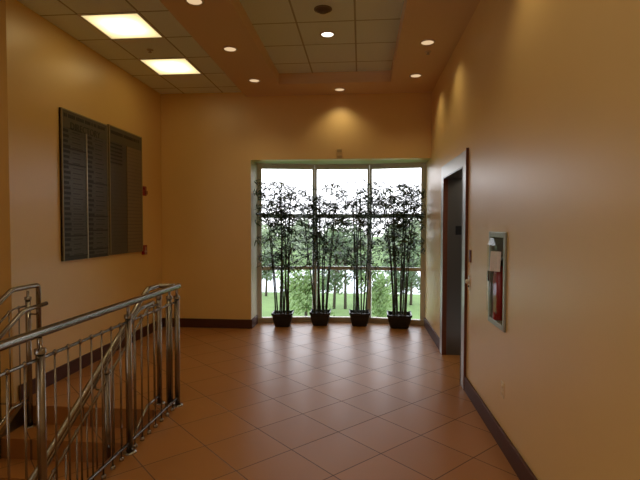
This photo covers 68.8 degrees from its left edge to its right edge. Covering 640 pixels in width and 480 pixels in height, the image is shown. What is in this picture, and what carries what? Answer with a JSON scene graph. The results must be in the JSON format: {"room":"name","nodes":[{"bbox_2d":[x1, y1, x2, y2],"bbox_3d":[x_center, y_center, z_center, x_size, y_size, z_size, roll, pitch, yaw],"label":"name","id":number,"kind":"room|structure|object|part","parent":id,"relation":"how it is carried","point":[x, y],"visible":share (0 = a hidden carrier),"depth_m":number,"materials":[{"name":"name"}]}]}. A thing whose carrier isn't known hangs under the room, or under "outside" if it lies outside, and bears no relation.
{"room":"lobby","nodes":[
{"label":"lobby","id":0,"kind":"room"},
{"bbox_2d":[0,0,162,429],"bbox_3d":[-2.411,0.485,5.841,2.780,5.602,3.377,0,2,5],"label":"wall","id":1,"kind":"structure","parent":0,"point":[44,69],"depth_m":4.71,"materials":[{"name":"paint"}]},
{"bbox_2d":[59,107,108,260],"bbox_3d":[-2.637,-0.587,5.272,0.034,1.590,0.875,0,2,5],"label":"board","id":2,"kind":"object","parent":1,"relation":"attached to","point":[83,141],"visible":1,"depth_m":5.20,"materials":[{"name":"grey metal"}]},
{"bbox_2d":[18,318,163,400],"bbox_3d":[-2.605,1.347,5.816,0.020,0.140,3.117,0,2,5],"label":"baseboard","id":3,"kind":"structure","parent":1,"relation":"attached to","point":[61,371],"depth_m":5.10,"materials":[{"name":"brown wood"}]},
{"bbox_2d":[107,124,142,254],"bbox_3d":[-2.559,-0.629,6.175,0.032,1.605,0.860,0,2,5],"label":"board","id":4,"kind":"object","parent":1,"relation":"attached to","point":[125,182],"visible":1,"depth_m":6.13,"materials":[{"name":"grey metal"}]},
{"bbox_2d":[142,245,147,254],"bbox_3d":[-2.508,0.140,6.693,0.050,0.135,0.110,0,2,5],"label":"alarm pull station","id":5,"kind":"object","parent":1,"relation":"attached to","point":[144,251],"visible":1,"depth_m":6.66,"materials":[{"name":"red plastic"}]},
{"bbox_2d":[143,186,147,195],"bbox_3d":[-2.505,-0.700,6.680,0.050,0.135,0.120,0,2,5],"label":"fire alarm strobe","id":6,"kind":"object","parent":1,"relation":"attached to","point":[145,192],"visible":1,"depth_m":6.67,"materials":[{"name":"red plastic"}]},
{"bbox_2d":[17,0,240,93],"bbox_3d":[-3.041,-2.101,1.040,2.740,0.080,12.877,0,2,5],"label":"ceiling","id":7,"kind":"structure","parent":0,"point":[177,42],"depth_m":5.20,"materials":[{"name":"tile"}]},
{"bbox_2d":[77,12,164,39],"bbox_3d":[-2.007,-2.180,4.777,0.610,0.008,0.610,0,2,5],"label":"ceiling light panel","id":8,"kind":"object","parent":7,"relation":"attached to","point":[124,25],"visible":1,"depth_m":4.74,"materials":[{"name":"white plastic"}]},
{"bbox_2d":[138,58,202,74],"bbox_3d":[-1.900,-2.220,5.991,0.610,0.008,0.610,0,2,5],"label":"ceiling light panel","id":9,"kind":"object","parent":7,"relation":"attached to","point":[161,66],"visible":1,"depth_m":5.97,"materials":[{"name":"white plastic"}]},
{"bbox_2d":[251,160,257,318],"bbox_3d":[-1.139,0.088,7.500,0.202,2.650,0.571,0,2,5],"label":"wall","id":10,"kind":"structure","parent":0,"point":[254,230],"depth_m":7.42,"materials":[{"name":"beige paint"}]},
{"bbox_2d":[257,164,314,322],"bbox_3d":[-0.559,0.057,7.719,0.940,2.600,0.090,0,2,-5],"label":"window","id":11,"kind":"structure","parent":10,"relation":"in","point":[260,167],"depth_m":7.68,"materials":[{"name":"silver metal"}]},
{"bbox_3d":[-0.561,1.316,7.761,0.939,0.080,0.090,0,2,-5],"label":"sill","id":12,"kind":"part","parent":11,"relation":"part of","materials":[{"name":"beige paint"}]},
{"bbox_2d":[9,322,519,479],"bbox_3d":[-0.954,1.745,1.236,4.153,0.350,13.380,0,2,5],"label":"floor","id":13,"kind":"structure","parent":0,"point":[300,400],"depth_m":4.10,"materials":[{"name":"tile"}]},
{"bbox_2d":[0,283,182,479],"bbox_3d":[-1.492,1.014,1.586,0.092,1.086,5.231,0,2,5],"label":"guard railing","id":14,"kind":"object","parent":13,"relation":"on","point":[40,351],"visible":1,"depth_m":2.94,"materials":[{"name":"metal"}]},
{"bbox_3d":[-1.422,1.046,2.389,0.043,0.970,0.044,0,2,5],"label":"post","id":15,"kind":"part","parent":14,"relation":"part of","materials":[{"name":"metal"}]},
{"bbox_3d":[-1.493,0.628,1.550,0.018,0.018,5.185,0,2,5],"label":"rail","id":16,"kind":"part","parent":14,"relation":"part of","materials":[{"name":"metal"}]},
{"bbox_3d":[-1.491,0.496,1.566,0.048,0.048,5.225,0,2,5],"label":"rail","id":17,"kind":"part","parent":14,"relation":"part of","materials":[{"name":"metal"}]},
{"bbox_3d":[-1.343,1.017,3.285,0.043,0.970,0.044,0,2,5],"label":"post","id":18,"kind":"part","parent":14,"relation":"part of","materials":[{"name":"metal"}]},
{"bbox_3d":[-1.495,1.483,1.579,0.022,0.022,5.185,0,2,5],"label":"rail","id":19,"kind":"part","parent":14,"relation":"part of","materials":[{"name":"metal"}]},
{"bbox_3d":[-1.267,0.989,4.146,0.043,0.970,0.044,0,2,5],"label":"post","id":20,"kind":"part","parent":14,"relation":"part of","materials":[{"name":"metal"}]},
{"bbox_2d":[253,179,315,326],"bbox_3d":[-0.530,0.205,7.333,1.014,2.330,0.648,0,2,5],"label":"bamboo","id":21,"kind":"object","parent":13,"relation":"on","point":[281,317],"visible":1,"depth_m":7.36,"materials":[{"name":"black"}]},
{"bbox_2d":[291,182,351,325],"bbox_3d":[0.006,0.227,7.402,1.064,2.283,0.603,0,2,5],"label":"bamboo","id":22,"kind":"object","parent":13,"relation":"on","point":[319,317],"visible":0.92,"depth_m":7.45,"materials":[{"name":"black"}]},
{"bbox_2d":[315,164,369,321],"bbox_3d":[0.361,0.058,7.739,0.900,2.600,0.090,0,2,3],"label":"window","id":23,"kind":"structure","parent":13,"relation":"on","point":[341,166],"depth_m":7.72,"materials":[{"name":"silver metal"}]},
{"bbox_3d":[0.359,1.317,7.780,0.898,0.080,0.090,0,2,3],"label":"sill","id":24,"kind":"part","parent":23,"relation":"part of","materials":[{"name":"beige paint"}]},
{"bbox_2d":[330,178,388,326],"bbox_3d":[0.624,0.202,7.381,1.036,2.336,0.580,0,2,5],"label":"bamboo","id":25,"kind":"object","parent":13,"relation":"on","point":[358,317],"visible":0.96,"depth_m":7.44,"materials":[{"name":"black"}]},
{"bbox_2d":[367,183,425,328],"bbox_3d":[1.179,0.233,7.255,0.953,2.284,0.603,0,2,5],"label":"bamboo","id":26,"kind":"object","parent":13,"relation":"on","point":[401,319],"visible":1,"depth_m":7.26,"materials":[{"name":"black"}]},
{"bbox_2d":[369,163,425,324],"bbox_3d":[1.252,0.064,7.601,0.904,2.600,0.090,1,2,15],"label":"window","id":27,"kind":"structure","parent":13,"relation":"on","point":[422,166],"depth_m":7.52,"materials":[{"name":"silver metal"}]},
{"bbox_3d":[1.250,1.323,7.642,0.901,0.080,0.090,1,2,15],"label":"sill","id":28,"kind":"part","parent":27,"relation":"part of","materials":[{"name":"beige paint"}]},
{"bbox_2d":[271,310,293,326],"bbox_3d":[-0.592,1.252,7.455,0.333,0.228,0.333,0,2,2],"label":"pot","id":29,"kind":"object","parent":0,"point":[281,318],"depth_m":7.32,"materials":[{"name":"black wicker"}]},
{"bbox_2d":[161,92,430,319],"bbox_3d":[-0.508,-0.493,7.237,4.333,3.732,0.200,0,2,5],"label":"wall","id":30,"kind":"structure","parent":0,"point":[210,141],"depth_m":7.20,"materials":[{"name":"paint"}]},
{"bbox_2d":[163,315,257,328],"bbox_3d":[-1.737,1.293,7.485,1.417,0.140,0.403,0,2,5],"label":"baseboard","id":31,"kind":"structure","parent":30,"relation":"attached to","point":[183,322],"depth_m":7.28,"materials":[{"name":"brown wood"}]},
{"bbox_2d":[337,148,341,157],"bbox_3d":[0.292,-1.304,7.021,0.084,0.140,0.036,0,2,5],"label":"wall sensor","id":32,"kind":"object","parent":30,"relation":"attached to","point":[339,150],"visible":1,"depth_m":7.01,"materials":[{"name":"brown plastic"}]},
{"bbox_2d":[309,309,330,325],"bbox_3d":[0.008,1.250,7.543,0.333,0.228,0.333,0,2,5],"label":"pot","id":33,"kind":"object","parent":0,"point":[319,317],"depth_m":7.41,"materials":[{"name":"black wicker"}]},
{"bbox_2d":[160,0,479,96],"bbox_3d":[-0.243,-2.102,0.745,2.886,0.249,12.777,0,2,5],"label":"ceiling","id":34,"kind":"structure","parent":0,"point":[214,25],"depth_m":5.25,"materials":[{"name":"beige paint"}]},
{"bbox_2d":[184,0,203,5],"bbox_3d":[-1.098,-2.085,4.086,0.170,0.007,0.170,0,2,5],"label":"recessed light","id":35,"kind":"object","parent":34,"relation":"in","point":[190,2],"visible":1,"depth_m":4.10,"materials":[{"name":"beige"}]},
{"bbox_2d":[222,46,237,51],"bbox_3d":[-1.000,-2.122,5.201,0.170,0.007,0.170,0,2,5],"label":"recessed light","id":36,"kind":"object","parent":34,"relation":"in","point":[226,48],"visible":1,"depth_m":5.20,"materials":[{"name":"beige"}]},
{"bbox_2d":[248,79,260,82],"bbox_3d":[-0.890,-2.159,6.335,0.170,0.007,0.170,0,2,5],"label":"recessed light","id":37,"kind":"object","parent":34,"relation":"in","point":[249,80],"visible":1,"depth_m":6.33,"materials":[{"name":"beige"}]},
{"bbox_2d":[334,88,345,91],"bbox_3d":[0.285,-2.171,6.753,0.170,0.007,0.170,0,2,5],"label":"recessed light","id":38,"kind":"object","parent":34,"relation":"in","point":[335,89],"visible":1,"depth_m":6.74,"materials":[{"name":"beige"}]},
{"bbox_2d":[409,74,421,77],"bbox_3d":[1.254,-2.148,6.117,0.170,0.007,0.170,0,2,5],"label":"recessed light","id":39,"kind":"object","parent":34,"relation":"in","point":[411,75],"visible":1,"depth_m":6.11,"materials":[{"name":"beige"}]},
{"bbox_2d":[419,39,435,45],"bbox_3d":[1.151,-2.111,5.002,0.170,0.007,0.170,0,2,5],"label":"recessed light","id":40,"kind":"object","parent":34,"relation":"in","point":[427,42],"visible":1,"depth_m":5.00,"materials":[{"name":"beige"}]},
{"bbox_2d":[239,0,403,72],"bbox_3d":[-0.184,-2.211,2.103,1.539,0.080,8.700,0,2,5],"label":"ceiling","id":41,"kind":"structure","parent":0,"point":[366,31],"depth_m":5.11,"materials":[{"name":"tile"}]},
{"bbox_2d":[314,5,331,13],"bbox_3d":[0.029,-2.233,4.556,0.175,0.036,0.176,0,2,5],"label":"ceiling speaker","id":42,"kind":"object","parent":41,"relation":"attached to","point":[322,9],"visible":1,"depth_m":4.52,"materials":[{"name":"brown"}]},
{"bbox_2d":[316,7,329,13],"bbox_3d":[0.029,-2.229,4.557,0.142,0.027,0.144,0,2,5],"label":"grille","id":43,"kind":"object","parent":42,"relation":"attached to","point":[322,10],"depth_m":4.53,"materials":[{"name":"brown"}]},
{"bbox_2d":[320,31,334,37],"bbox_3d":[0.083,-2.268,5.161,0.170,0.007,0.170,0,2,5],"label":"recessed light","id":44,"kind":"object","parent":41,"relation":"in","point":[326,34],"visible":1,"depth_m":5.16,"materials":[{"name":"beige"}]},
{"bbox_2d":[255,160,427,164],"bbox_3d":[0.336,-1.337,7.564,3.116,0.200,0.653,0,2,5],"label":"ceiling","id":45,"kind":"structure","parent":0,"point":[372,161],"depth_m":7.43,"materials":[{"name":"beige paint"}]},
{"bbox_2d":[349,309,369,326],"bbox_3d":[0.632,1.253,7.508,0.333,0.228,0.333,0,2,2],"label":"pot","id":46,"kind":"object","parent":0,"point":[358,317],"depth_m":7.37,"materials":[{"name":"black wicker"}]},
{"bbox_2d":[387,310,411,328],"bbox_3d":[1.247,1.258,7.364,0.389,0.228,0.389,0,2,8],"label":"pot","id":47,"kind":"object","parent":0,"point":[401,319],"depth_m":7.21,"materials":[{"name":"black wicker"}]},
{"bbox_2d":[425,0,639,479],"bbox_3d":[1.175,-0.280,0.842,0.140,3.732,13.500,0,2,5],"label":"wall","id":48,"kind":"structure","parent":0,"point":[543,96],"depth_m":2.53,"materials":[{"name":"paint"}]},
{"bbox_2d":[424,317,439,350],"bbox_3d":[1.602,1.325,6.707,0.020,0.140,1.490,0,2,5],"label":"baseboard","id":49,"kind":"structure","parent":48,"relation":"attached to","point":[430,330],"depth_m":6.56,"materials":[{"name":"brown wood"}]},
{"bbox_2d":[440,148,468,389],"bbox_3d":[2.332,0.260,5.047,1.765,2.420,1.600,0,2,5],"label":"elevator","id":50,"kind":"object","parent":48,"relation":"attached to","point":[455,174],"visible":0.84,"depth_m":5.73,"materials":[{"name":"metal"}]},
{"bbox_3d":[1.536,0.338,5.755,0.054,2.175,0.005,0,2,5],"label":"edge trim","id":51,"kind":"part","parent":50,"relation":"part of","materials":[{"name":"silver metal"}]},
{"bbox_3d":[1.413,0.290,4.523,0.024,2.350,0.015,0,2,5],"label":"edge trim","id":52,"kind":"part","parent":50,"relation":"part of","materials":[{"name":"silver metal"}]},
{"bbox_2d":[465,275,469,289],"bbox_3d":[1.397,0.403,4.430,0.039,0.142,0.060,0,2,5],"label":"button","id":53,"kind":"object","parent":48,"relation":"attached to","point":[467,281],"visible":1,"depth_m":4.41,"materials":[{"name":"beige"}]},
{"bbox_2d":[487,231,506,331],"bbox_3d":[1.375,0.294,3.505,0.173,0.710,0.420,0,2,5],"label":"fire extinguisher cabinet","id":54,"kind":"object","parent":48,"relation":"attached to","point":[497,240],"visible":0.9,"depth_m":3.59,"materials":[{"name":"silver metal"}]},
{"bbox_2d":[489,251,502,320],"bbox_3d":[1.360,0.344,3.552,0.126,0.520,0.135,-2,3,-44],"label":"fire extinguisher","id":55,"kind":"object","parent":54,"relation":"in","point":[496,263],"visible":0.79,"depth_m":3.51,"materials":[{"name":"red metal"}]},
{"bbox_2d":[464,377,537,479],"bbox_3d":[0.966,1.562,-0.536,0.020,0.140,10.200,0,2,5],"label":"baseboard","id":56,"kind":"structure","parent":48,"relation":"attached to","point":[522,470],"depth_m":3.37,"materials":[{"name":"brown wood"}]},
{"bbox_2d":[501,380,503,398],"bbox_3d":[1.316,1.079,3.375,0.010,0.114,0.070,0,2,5],"label":"wall outlet","id":57,"kind":"object","parent":48,"relation":"attached to","point":[502,382],"visible":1,"depth_m":3.37,"materials":[{"name":"beige plastic"}]},
{"label":"floor","id":58,"kind":"structure","parent":0,"visible":0},
{"bbox_2d":[0,403,139,479],"bbox_3d":[-2.152,2.454,2.750,1.295,1.910,2.800,0,2,5],"label":"staircase","id":59,"kind":"structure","parent":58,"relation":"on","point":[16,420],"depth_m":3.87,"materials":[{"name":"tile"}]},
{"bbox_2d":[0,283,47,427],"bbox_3d":[-2.650,1.827,2.741,0.150,2.783,3.097,0,2,5],"label":"stair railing","id":60,"kind":"object","parent":59,"relation":"on","point":[28,308],"visible":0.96,"depth_m":4.08,"materials":[{"name":"metal"}]},
{"bbox_3d":[-2.685,1.452,2.656,0.018,1.680,2.935,0,2,5],"label":"rail","id":61,"kind":"part","parent":60,"relation":"part of","materials":[{"name":"metal"}]},
{"bbox_3d":[-2.686,2.276,2.683,0.022,1.684,2.936,0,2,5],"label":"rail","id":62,"kind":"part","parent":60,"relation":"part of","materials":[{"name":"metal"}]},
{"bbox_3d":[-2.678,1.286,2.726,0.041,1.702,3.097,0,2,5],"label":"rail","id":63,"kind":"part","parent":60,"relation":"part of","materials":[{"name":"metal"}]},
{"bbox_3d":[-2.595,1.463,2.707,0.038,1.725,3.061,0,2,5],"label":"handrail","id":64,"kind":"part","parent":60,"relation":"part of","materials":[{"name":"metal"}]},
{"bbox_3d":[-2.556,1.075,4.106,0.043,1.135,0.044,0,2,5],"label":"post","id":65,"kind":"part","parent":60,"relation":"part of","materials":[{"name":"metal"}]},
{"bbox_2d":[28,284,174,479],"bbox_3d":[-1.555,1.830,2.698,0.255,2.782,3.202,0,2,5],"label":"stair railing","id":66,"kind":"object","parent":59,"relation":"on","point":[62,432],"visible":0.81,"depth_m":3.33,"materials":[{"name":"metal"}]},
{"bbox_3d":[-1.663,1.508,2.697,0.038,1.810,3.201,0,2,5],"label":"handrail","id":67,"kind":"part","parent":66,"relation":"part of","materials":[{"name":"metal"}]},
{"bbox_3d":[-1.581,1.502,2.656,0.018,1.777,3.125,0,2,5],"label":"rail","id":68,"kind":"part","parent":66,"relation":"part of","materials":[{"name":"metal"}]},
{"bbox_3d":[-1.520,1.470,3.345,0.043,1.080,0.044,0,2,5],"label":"post","id":69,"kind":"part","parent":66,"relation":"part of","materials":[{"name":"metal"}]},
{"bbox_3d":[-1.582,2.327,2.683,0.022,1.781,3.126,0,2,5],"label":"rail","id":70,"kind":"part","parent":66,"relation":"part of","materials":[{"name":"metal"}]},
{"bbox_3d":[-1.444,0.989,4.197,0.043,0.965,0.044,0,2,5],"label":"post","id":71,"kind":"part","parent":66,"relation":"part of","materials":[{"name":"metal"}]},
{"bbox_3d":[-1.341,0.990,4.168,0.043,0.965,0.044,0,2,5],"label":"post","id":72,"kind":"part","parent":66,"relation":"part of","materials":[{"name":"metal"}]},
{"label":"outside","id":73,"kind":"structure","parent":0,"visible":0},
{"bbox_2d":[262,237,420,318],"bbox_3d":[9.985,1.880,113.986,440.000,0.001,211.400,0,2,5],"label":"lawn","id":74,"kind":"structure","parent":73,"point":[268,306],"depth_m":34.20,"materials":[{"name":"green plant"}]},
{"bbox_2d":[262,251,279,295],"bbox_3d":[-4.117,2.616,36.684,2.320,3.673,2.593,-1,2,-19],"label":"tree","id":75,"kind":"object","parent":74,"relation":"on","point":[266,274],"visible":0.31,"depth_m":36.24,"materials":[{"name":"green plant"}]},
{"bbox_3d":[-4.115,1.976,36.663,2.319,2.392,2.593,-1,2,-19],"label":"crown","id":76,"kind":"part","parent":75,"relation":"part of","materials":[{"name":"green plant"}]},
{"bbox_2d":[262,223,279,254],"bbox_3d":[-8.611,0.211,71.472,6.355,6.174,8.836,-1,2,-30],"label":"tree","id":77,"kind":"object","parent":74,"relation":"on","point":[265,229],"visible":0.29,"depth_m":70.88,"materials":[{"name":"green plant"}]},
{"bbox_2d":[276,222,298,258],"bbox_3d":[-4.752,-0.054,76.176,6.263,6.408,6.933,0,2,5],"label":"tree","id":78,"kind":"object","parent":74,"relation":"on","point":[279,222],"visible":0.07,"depth_m":75.01,"materials":[{"name":"green plant"}]},
{"bbox_2d":[284,218,322,260],"bbox_3d":[-1.453,0.069,66.580,6.723,6.803,5.655,-1,2,-19],"label":"tree","id":79,"kind":"object","parent":74,"relation":"on","point":[300,227],"visible":0.21,"depth_m":65.55,"materials":[{"name":"green plant"}]},
{"bbox_2d":[275,260,335,315],"bbox_3d":[-0.907,2.968,26.729,3.026,3.637,4.116,0,2,-14],"label":"tree","id":80,"kind":"object","parent":74,"relation":"on","point":[300,290],"visible":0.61,"depth_m":26.38,"materials":[{"name":"green plant"}]},
{"bbox_2d":[311,226,361,256],"bbox_3d":[2.685,0.610,70.880,6.192,5.456,9.181,2,2,37],"label":"tree","id":81,"kind":"object","parent":74,"relation":"on","point":[354,226],"visible":0.02,"depth_m":70.52,"materials":[{"name":"green plant"}]},
{"bbox_2d":[320,220,366,308],"bbox_3d":[1.093,1.563,31.148,4.158,6.161,3.719,-1,2,-30],"label":"tree","id":82,"kind":"object","parent":74,"relation":"on","point":[336,276],"visible":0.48,"depth_m":31.02,"materials":[{"name":"green plant"}]},
{"bbox_2d":[351,228,379,255],"bbox_3d":[6.490,0.585,75.023,6.222,5.246,6.352,0,2,5],"label":"tree","id":83,"kind":"object","parent":74,"relation":"on","point":[364,239],"visible":0.2,"depth_m":73.88,"materials":[{"name":"green plant"}]},
{"bbox_2d":[358,264,393,316],"bbox_3d":[3.303,3.010,25.857,2.205,3.623,1.906,1,2,32],"label":"tree","id":84,"kind":"object","parent":74,"relation":"on","point":[381,294],"visible":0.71,"depth_m":25.45,"materials":[{"name":"green plant"}]},
{"bbox_2d":[376,224,409,254],"bbox_3d":[10.553,0.449,66.211,5.538,6.110,6.737,0,2,5],"label":"tree","id":85,"kind":"object","parent":74,"relation":"on","point":[397,240],"visible":0.16,"depth_m":64.44,"materials":[{"name":"green plant"}]},
{"bbox_2d":[381,238,420,304],"bbox_3d":[5.923,2.197,32.685,3.638,4.808,2.638,-1,2,-19],"label":"tree","id":86,"kind":"object","parent":74,"relation":"on","point":[412,282],"visible":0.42,"depth_m":32.37,"materials":[{"name":"green plant"}]},
{"bbox_2d":[397,218,420,249],"bbox_3d":[13.971,-0.121,70.300,7.441,6.991,7.325,-2,3,-45],"label":"tree","id":87,"kind":"object","parent":74,"relation":"on","point":[417,228],"visible":0.1,"depth_m":68.44,"materials":[{"name":"green plant"}]},
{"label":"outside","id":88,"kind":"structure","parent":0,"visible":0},
{"bbox_2d":[262,270,419,294],"bbox_3d":[9.256,4.013,48.533,150.000,0.040,22.000,0,2,5],"label":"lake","id":89,"kind":"structure","parent":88,"point":[270,288],"depth_m":42.74,"materials":[{"name":"white liquid"}]}
]}

